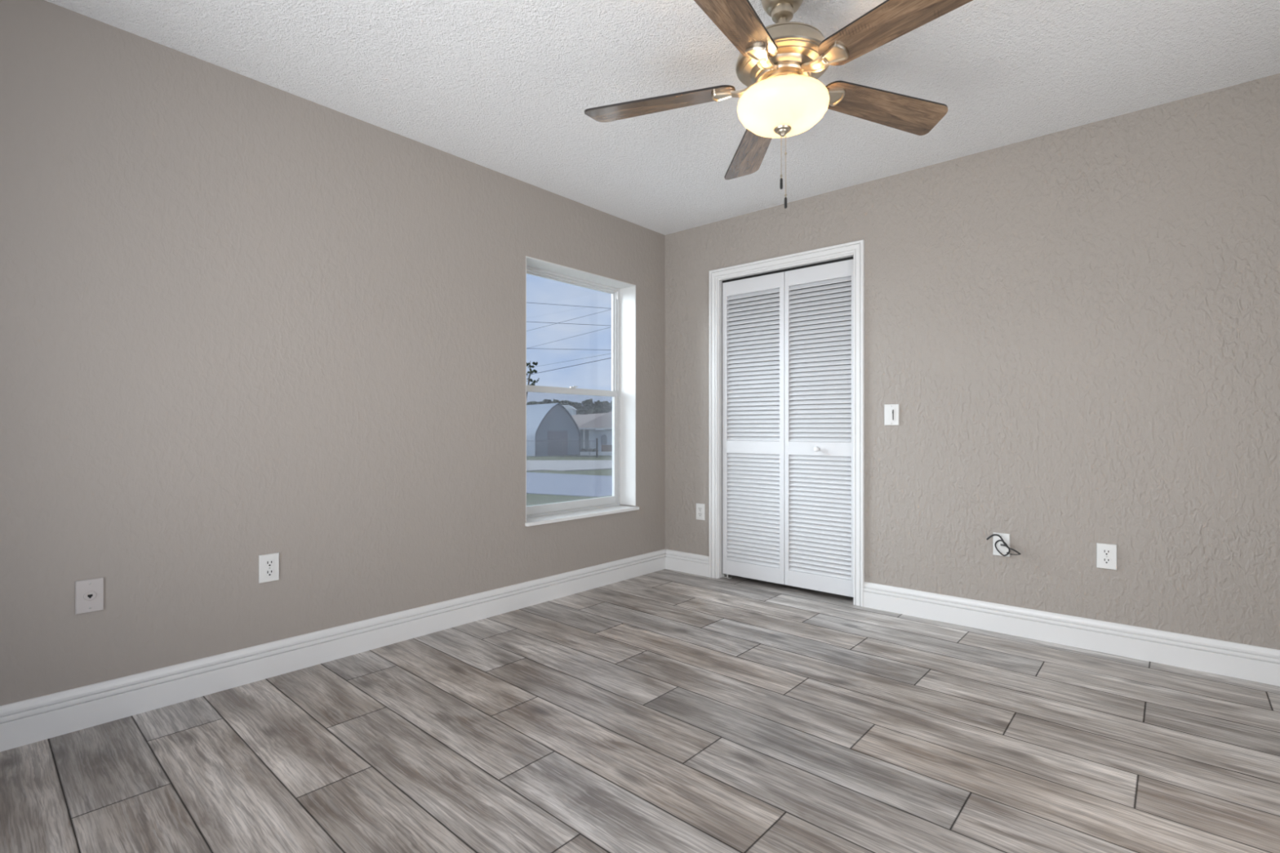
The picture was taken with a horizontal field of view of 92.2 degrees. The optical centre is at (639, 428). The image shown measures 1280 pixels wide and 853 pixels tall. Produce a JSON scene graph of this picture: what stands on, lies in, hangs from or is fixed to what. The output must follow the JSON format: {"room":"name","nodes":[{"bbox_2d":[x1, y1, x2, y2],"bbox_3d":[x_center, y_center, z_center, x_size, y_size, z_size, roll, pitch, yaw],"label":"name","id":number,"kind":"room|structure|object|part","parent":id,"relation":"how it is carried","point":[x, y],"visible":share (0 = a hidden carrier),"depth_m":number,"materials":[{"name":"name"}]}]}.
{"room":"empty bedroom","nodes":[
{"label":"empty bedroom","id":0,"kind":"room"},
{"bbox_2d":[0,0,665,706],"bbox_3d":[-1.158,-0.197,3.125,0.200,2.440,4.100,0,0,41],"label":"wall","id":1,"kind":"structure","parent":0,"point":[242,318],"depth_m":2.47,"materials":[{"name":"beige paint"}]},
{"bbox_2d":[75,577,103,614],"bbox_3d":[-1.892,0.576,2.119,0.009,0.114,0.074,0,0,41],"label":"jack","id":2,"kind":"object","parent":1,"relation":"attached to","point":[89,593],"visible":1,"depth_m":2.12,"materials":[{"name":"white plastic"}]},
{"bbox_2d":[258,552,279,583],"bbox_3d":[-1.528,0.575,2.539,0.009,0.114,0.074,0,0,41],"label":"electrical outlet","id":3,"kind":"object","parent":1,"relation":"attached to","point":[268,564],"visible":1,"depth_m":2.53,"materials":[{"name":"white plastic"}]},
{"bbox_2d":[264,559,274,567],"bbox_3d":[-1.526,0.555,2.537,0.003,0.029,0.034,0,0,41],"label":"receptacle","id":4,"kind":"object","parent":3,"relation":"attached to","point":[268,562],"depth_m":2.54,"materials":[{"name":"white plastic"}]},
{"bbox_2d":[264,568,274,576],"bbox_3d":[-1.526,0.594,2.537,0.003,0.029,0.034,0,0,41],"label":"receptacle","id":5,"kind":"object","parent":3,"relation":"attached to","point":[268,572],"depth_m":2.53,"materials":[{"name":"white plastic"}]},
{"bbox_2d":[0,549,666,751],"bbox_3d":[-1.116,0.953,3.009,0.016,0.140,3.980,0,0,41],"label":"baseboard","id":6,"kind":"structure","parent":1,"relation":"attached to","point":[36,719],"depth_m":2.53,"materials":[{"name":"white paint"}]},
{"bbox_2d":[524,256,639,526],"bbox_3d":[-0.407,-0.217,3.971,0.221,1.559,0.978,0,0,41],"label":"window","id":7,"kind":"structure","parent":1,"relation":"in","point":[623,393],"depth_m":4.29,"materials":[{"name":"white paint"}]},
{"bbox_3d":[-0.482,-0.604,4.031,0.017,0.742,0.916,0,0,41],"label":"sash","id":8,"kind":"part","parent":7,"relation":"part of","materials":[{"name":"clear glass"}]},
{"bbox_3d":[-0.465,0.132,4.016,0.024,0.792,0.914,0,0,41],"label":"sash","id":9,"kind":"part","parent":7,"relation":"part of","materials":[{"name":"clear glass"}]},
{"bbox_3d":[-0.389,0.552,3.955,0.172,0.020,0.978,0,0,41],"label":"sill","id":10,"kind":"part","parent":7,"relation":"part of","materials":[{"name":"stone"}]},
{"bbox_2d":[0,568,1279,852],"bbox_3d":[0.551,1.083,2.057,4.180,0.120,5.130,0,0,41],"label":"floor","id":11,"kind":"structure","parent":0,"point":[665,710],"depth_m":1.97,"materials":[{"name":"grey wood"}]},
{"bbox_2d":[44,0,1279,235],"bbox_3d":[0.551,-1.492,2.057,4.180,0.150,5.130,0,0,41],"label":"ceiling","id":12,"kind":"structure","parent":0,"point":[506,87],"depth_m":2.45,"materials":[{"name":"white paint"}]},
{"bbox_2d":[584,0,973,208],"bbox_3d":[0.467,-1.063,1.953,1.263,0.706,1.257,0,0,41],"label":"ceiling fan","id":13,"kind":"object","parent":12,"relation":"hanging from","point":[780,64],"visible":1,"depth_m":1.91,"materials":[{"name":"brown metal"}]},
{"bbox_3d":[0.068,-1.103,2.095,0.510,0.007,0.146,-3,10,15],"label":"fan blade","id":14,"kind":"part","parent":13,"relation":"part of","materials":[{"name":"brown wood"}]},
{"bbox_3d":[0.236,-1.120,1.647,0.146,0.007,0.510,13,7,33],"label":"fan blade","id":15,"kind":"part","parent":13,"relation":"part of","materials":[{"name":"brown wood"}]},
{"bbox_3d":[0.441,-1.097,2.393,0.146,0.007,0.510,-13,-3,-3],"label":"fan blade","id":16,"kind":"part","parent":13,"relation":"part of","materials":[{"name":"brown wood"}]},
{"bbox_3d":[0.456,-0.875,1.987,0.006,0.138,0.006,0,0,18],"label":"pull chain","id":17,"kind":"part","parent":13,"relation":"part of","materials":[{"name":"silver metal"}]},
{"bbox_3d":[0.460,-1.016,1.987,0.290,0.104,0.290,0,0,41],"label":"lamp shade","id":18,"kind":"part","parent":13,"relation":"part of","materials":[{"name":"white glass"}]},
{"bbox_3d":[0.470,-0.845,1.987,0.006,0.199,0.006,0,0,18],"label":"pull chain","id":19,"kind":"part","parent":13,"relation":"part of","materials":[{"name":"silver metal"}]},
{"bbox_3d":[0.841,-1.110,2.131,0.510,0.007,0.146,2,-15,-21],"label":"fan blade","id":20,"kind":"part","parent":13,"relation":"part of","materials":[{"name":"brown wood"}]},
{"bbox_3d":[0.714,-1.124,1.669,0.146,0.007,0.510,16,-11,-37],"label":"fan blade","id":21,"kind":"part","parent":13,"relation":"part of","materials":[{"name":"brown wood"}]},
{"bbox_2d":[728,280,851,442],"bbox_3d":[1.219,-0.197,4.259,2.000,2.440,0.730,0,0,41],"label":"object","id":22,"kind":"structure","parent":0,"point":[847,281],"depth_m":4.69,"materials":[{"name":"white wood"}]},
{"bbox_2d":[665,73,1279,649],"bbox_3d":[1.649,-0.197,3.322,3.780,2.440,0.120,0,0,41],"label":"wall","id":23,"kind":"structure","parent":0,"point":[1074,333],"depth_m":2.92,"materials":[{"name":"beige paint"}]},
{"bbox_2d":[665,549,709,577],"bbox_3d":[0.336,0.953,4.373,0.384,0.140,0.016,0,0,41],"label":"baseboard","id":24,"kind":"structure","parent":23,"relation":"attached to","point":[682,562],"depth_m":4.36,"materials":[{"name":"white paint"}]},
{"bbox_2d":[696,502,705,520],"bbox_3d":[0.421,0.582,4.302,0.074,0.114,0.009,0,0,41],"label":"electrical outlet","id":25,"kind":"object","parent":23,"relation":"attached to","point":[700,508],"visible":1,"depth_m":4.30,"materials":[{"name":"white plastic"}]},
{"bbox_2d":[709,239,864,606],"bbox_3d":[0.923,-0.031,3.939,1.071,2.109,0.138,0,0,41],"label":"door frame","id":26,"kind":"structure","parent":23,"relation":"attached to","point":[857,247],"depth_m":3.83,"materials":[{"name":"white paint"}]},
{"bbox_2d":[722,259,853,597],"bbox_3d":[0.913,0.013,3.922,0.936,2.019,0.072,0,0,41],"label":"door","id":27,"kind":"structure","parent":23,"relation":"in","point":[788,500],"depth_m":3.90,"materials":[{"name":"white paint"}]},
{"bbox_3d":[0.751,-0.002,4.081,0.464,1.991,0.028,0,0,41],"label":"panel","id":28,"kind":"part","parent":27,"relation":"part of","materials":[{"name":"white paint"}]},
{"bbox_3d":[1.078,0.127,3.753,0.033,0.033,0.038,0,0,41],"label":"knob","id":29,"kind":"part","parent":27,"relation":"part of","materials":[{"name":"white paint"}]},
{"bbox_3d":[1.102,-0.002,3.776,0.460,1.991,0.028,0,0,41],"label":"panel","id":30,"kind":"part","parent":27,"relation":"part of","materials":[{"name":"white paint"}]},
{"bbox_2d":[722,256,853,283],"bbox_3d":[0.926,-1.008,3.935,0.933,0.013,0.024,0,0,41],"label":"door track","id":31,"kind":"object","parent":23,"relation":"attached to","point":[847,258],"visible":0.64,"depth_m":3.90,"materials":[{"name":"metal"}]},
{"bbox_2d":[884,404,899,425],"bbox_3d":[1.405,-0.076,3.443,0.080,0.118,0.016,0,0,41],"label":"light switch","id":32,"kind":"object","parent":23,"relation":"attached to","point":[891,411],"visible":1,"depth_m":3.44,"materials":[{"name":"white plastic"}]},
{"bbox_2d":[993,532,1009,556],"bbox_3d":[1.813,0.583,3.091,0.074,0.114,0.012,0,0,41],"label":"cable plate","id":33,"kind":"object","parent":23,"relation":"attached to","point":[1003,549],"visible":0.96,"depth_m":3.09,"materials":[{"name":"white plastic"}]},
{"bbox_2d":[986,533,1021,555],"bbox_3d":[1.812,0.579,3.057,0.050,0.106,0.160,0,0,-37],"label":"cable","id":34,"kind":"object","parent":33,"relation":"attached to","point":[993,535],"visible":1,"depth_m":3.05,"materials":[{"name":"grey plastic"}]},
{"bbox_2d":[863,582,1279,686],"bbox_3d":[2.160,0.953,2.787,2.308,0.140,0.016,0,0,41],"label":"baseboard","id":35,"kind":"structure","parent":23,"relation":"attached to","point":[1229,659],"depth_m":2.85,"materials":[{"name":"white paint"}]},
{"bbox_2d":[1096,542,1116,569],"bbox_3d":[2.132,0.585,2.815,0.074,0.114,0.009,0,0,41],"label":"electrical outlet","id":36,"kind":"object","parent":23,"relation":"attached to","point":[1106,553],"visible":1,"depth_m":2.81,"materials":[{"name":"white plastic"}]},
{"bbox_2d":[1102,548,1111,555],"bbox_3d":[2.131,0.565,2.813,0.034,0.029,0.003,0,0,41],"label":"receptacle","id":37,"kind":"object","parent":36,"relation":"attached to","point":[1105,552],"depth_m":2.81,"materials":[{"name":"white plastic"}]},
{"bbox_2d":[1102,557,1111,564],"bbox_3d":[2.131,0.604,2.813,0.034,0.029,0.003,0,0,41],"label":"receptacle","id":38,"kind":"object","parent":36,"relation":"attached to","point":[1104,560],"depth_m":2.81,"materials":[{"name":"white plastic"}]},
{"label":"outside","id":39,"kind":"structure","parent":0,"visible":0},
{"bbox_2d":[526,454,612,506],"bbox_3d":[-23.879,1.998,144.670,219.800,1.250,300.000,0,0,41],"label":"lawn","id":40,"kind":"structure","parent":39,"point":[531,499],"depth_m":36.29,"materials":[{"name":"green plant"}]},
{"bbox_2d":[526,360,539,397],"bbox_3d":[-7.409,-0.883,40.060,1.814,7.026,1.786,0,0,41],"label":"tree","id":41,"kind":"object","parent":40,"relation":"on","point":[534,371],"visible":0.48,"depth_m":39.92,"materials":[{"name":"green plant"}]},
{"bbox_2d":[526,400,542,404],"bbox_3d":[-17.691,-1.028,103.969,5.146,7.322,5.003,0,0,41],"label":"tree","id":42,"kind":"object","parent":40,"relation":"on","point":[535,402],"visible":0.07,"depth_m":102.22,"materials":[{"name":"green plant"}]},
{"bbox_2d":[541,399,552,404],"bbox_3d":[-17.003,-1.381,111.803,5.411,8.027,5.540,0,0,41],"label":"tree","id":43,"kind":"object","parent":40,"relation":"on","point":[545,401],"visible":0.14,"depth_m":110.85,"materials":[{"name":"green plant"}]},
{"bbox_2d":[526,403,581,456],"bbox_3d":[-12.166,0.073,65.522,5.100,5.100,14.200,0,0,-37],"label":"barn","id":44,"kind":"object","parent":40,"relation":"on","point":[552,423],"visible":0.52,"depth_m":59.98,"materials":[{"name":"metal"}]},
{"bbox_3d":[-8.008,1.423,59.978,2.200,2.400,0.030,0,0,-37],"label":"door","id":45,"kind":"part","parent":44,"relation":"part of","materials":[{"name":"metal"}]},
{"bbox_2d":[526,440,595,457],"bbox_3d":[-14.140,1.843,56.002,20.135,1.560,0.069,0,0,0],"label":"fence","id":46,"kind":"object","parent":40,"relation":"on","point":[535,452],"visible":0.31,"depth_m":56.00,"materials":[{"name":"grey"}]},
{"bbox_2d":[552,399,577,411],"bbox_3d":[-12.851,-1.254,105.823,5.281,7.772,4.314,0,0,-3],"label":"tree","id":47,"kind":"object","parent":40,"relation":"on","point":[562,402],"visible":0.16,"depth_m":104.52,"materials":[{"name":"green plant"}]},
{"bbox_2d":[561,404,576,415],"bbox_3d":[-10.278,-0.252,84.002,3.100,5.750,4.400,0,0,0],"label":"outbuilding","id":48,"kind":"structure","parent":40,"relation":"on","point":[571,410],"depth_m":82.00,"materials":[{"name":"paint"}]},
{"bbox_2d":[572,400,594,430],"bbox_3d":[-10.198,-1.018,100.081,5.097,7.302,4.662,0,0,41],"label":"tree","id":49,"kind":"object","parent":40,"relation":"on","point":[586,409],"visible":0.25,"depth_m":99.37,"materials":[{"name":"green plant"}]},
{"bbox_2d":[577,398,599,430],"bbox_3d":[-9.046,-1.361,110.164,5.470,7.987,6.681,0,0,-30],"label":"tree","id":50,"kind":"object","parent":40,"relation":"on","point":[589,401],"visible":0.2,"depth_m":109.59,"materials":[{"name":"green plant"}]},
{"bbox_2d":[581,448,598,451],"bbox_3d":[-5.206,2.338,62.795,1.954,0.682,0.745,0,0,0],"label":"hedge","id":51,"kind":"object","parent":40,"relation":"on","point":[583,449],"visible":0.26,"depth_m":62.55,"materials":[{"name":"green plant"}]},
{"bbox_2d":[571,410,612,451],"bbox_3d":[0.175,-0.482,72.302,17.883,6.312,11.400,0,0,0],"label":"house","id":52,"kind":"structure","parent":40,"relation":"on","point":[601,420],"depth_m":67.56,"materials":[{"name":"paint"}]},
{"bbox_2d":[579,451,612,455],"bbox_3d":[-2.594,2.443,60.002,6.500,0.360,0.240,0,0,0],"label":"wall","id":53,"kind":"structure","parent":40,"relation":"on","point":[581,453],"depth_m":59.89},
{"bbox_2d":[595,438,597,457],"bbox_3d":[-3.892,1.748,55.702,0.180,1.750,0.180,0,0,0],"label":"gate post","id":54,"kind":"object","parent":40,"relation":"on","point":[596,438],"visible":1,"depth_m":55.63,"materials":[{"name":"black metal"}]},
{"bbox_2d":[595,400,612,430],"bbox_3d":[-5.733,-1.077,104.132,4.627,7.419,5.564,0,0,41],"label":"tree","id":55,"kind":"object","parent":40,"relation":"on","point":[603,406],"visible":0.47,"depth_m":103.09,"materials":[{"name":"green plant"}]},
{"bbox_2d":[601,444,612,451],"bbox_3d":[-2.539,2.148,62.602,2.750,0.950,0.300,0,0,0],"label":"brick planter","id":56,"kind":"object","parent":40,"relation":"on","point":[604,447],"visible":0.24,"depth_m":62.46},
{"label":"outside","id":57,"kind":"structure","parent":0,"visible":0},
{"bbox_2d":[526,302,608,308],"bbox_3d":[-3.468,-6.110,30.001,28.911,2.063,0.020,0,0,0],"label":"power line","id":58,"kind":"object","parent":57,"point":[526,302],"visible":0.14,"depth_m":30.00,"materials":[{"name":"metal"}]},
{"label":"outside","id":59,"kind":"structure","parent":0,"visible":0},
{"bbox_2d":[528,321,605,325],"bbox_3d":[-3.468,-5.224,30.001,28.911,1.381,0.020,0,0,0],"label":"power line","id":60,"kind":"object","parent":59,"point":[529,322],"visible":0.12,"depth_m":30.00,"materials":[{"name":"metal"}]},
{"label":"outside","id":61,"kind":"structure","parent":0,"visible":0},
{"bbox_2d":[538,348,602,350],"bbox_3d":[-3.468,-3.977,30.001,28.910,0.563,0.020,0,0,0],"label":"power line","id":62,"kind":"object","parent":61,"point":[539,348],"visible":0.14,"depth_m":30.00,"materials":[{"name":"metal"}]},
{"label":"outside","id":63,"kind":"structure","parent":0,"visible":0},
{"bbox_2d":[526,309,610,331],"bbox_3d":[-3.605,-5.354,30.001,0.016,3.087,64.993,0,0,-30],"label":"power line","id":64,"kind":"object","parent":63,"point":[610,309],"visible":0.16,"depth_m":29.71,"materials":[{"name":"metal"}]},
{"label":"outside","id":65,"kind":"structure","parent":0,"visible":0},
{"bbox_2d":[527,327,609,348],"bbox_3d":[-3.451,-4.541,30.001,0.016,2.105,63.923,0,0,-29],"label":"power line","id":66,"kind":"object","parent":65,"point":[608,327],"visible":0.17,"depth_m":28.70,"materials":[{"name":"metal"}]},
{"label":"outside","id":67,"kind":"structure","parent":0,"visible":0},
{"bbox_2d":[527,353,610,368],"bbox_3d":[-2.833,-3.520,30.001,0.014,3.412,60.228,0,0,-22],"label":"power line","id":68,"kind":"object","parent":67,"point":[609,353],"visible":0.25,"depth_m":30.76,"materials":[{"name":"metal"}]},
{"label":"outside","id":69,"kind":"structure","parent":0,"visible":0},
{"bbox_2d":[526,357,611,375],"bbox_3d":[-3.274,-3.173,30.001,0.032,1.173,62.768,0,0,-27],"label":"power line","id":70,"kind":"object","parent":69,"point":[610,357],"visible":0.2,"depth_m":29.73,"materials":[{"name":"metal"}]},
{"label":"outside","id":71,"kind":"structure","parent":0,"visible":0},
{"bbox_2d":[526,472,612,497],"bbox_3d":[-1.643,2.668,27.275,64.794,0.150,11.118,0,0,30],"label":"road","id":72,"kind":"structure","parent":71,"point":[541,483],"depth_m":28.55,"materials":[{"name":"grey asphalt"}]},
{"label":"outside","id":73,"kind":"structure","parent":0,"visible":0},
{"bbox_2d":[526,460,612,471],"bbox_3d":[-9.091,2.648,39.543,40.910,0.150,20.918,0,0,0],"label":"gravel drive","id":74,"kind":"structure","parent":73,"point":[531,465],"depth_m":42.63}
]}

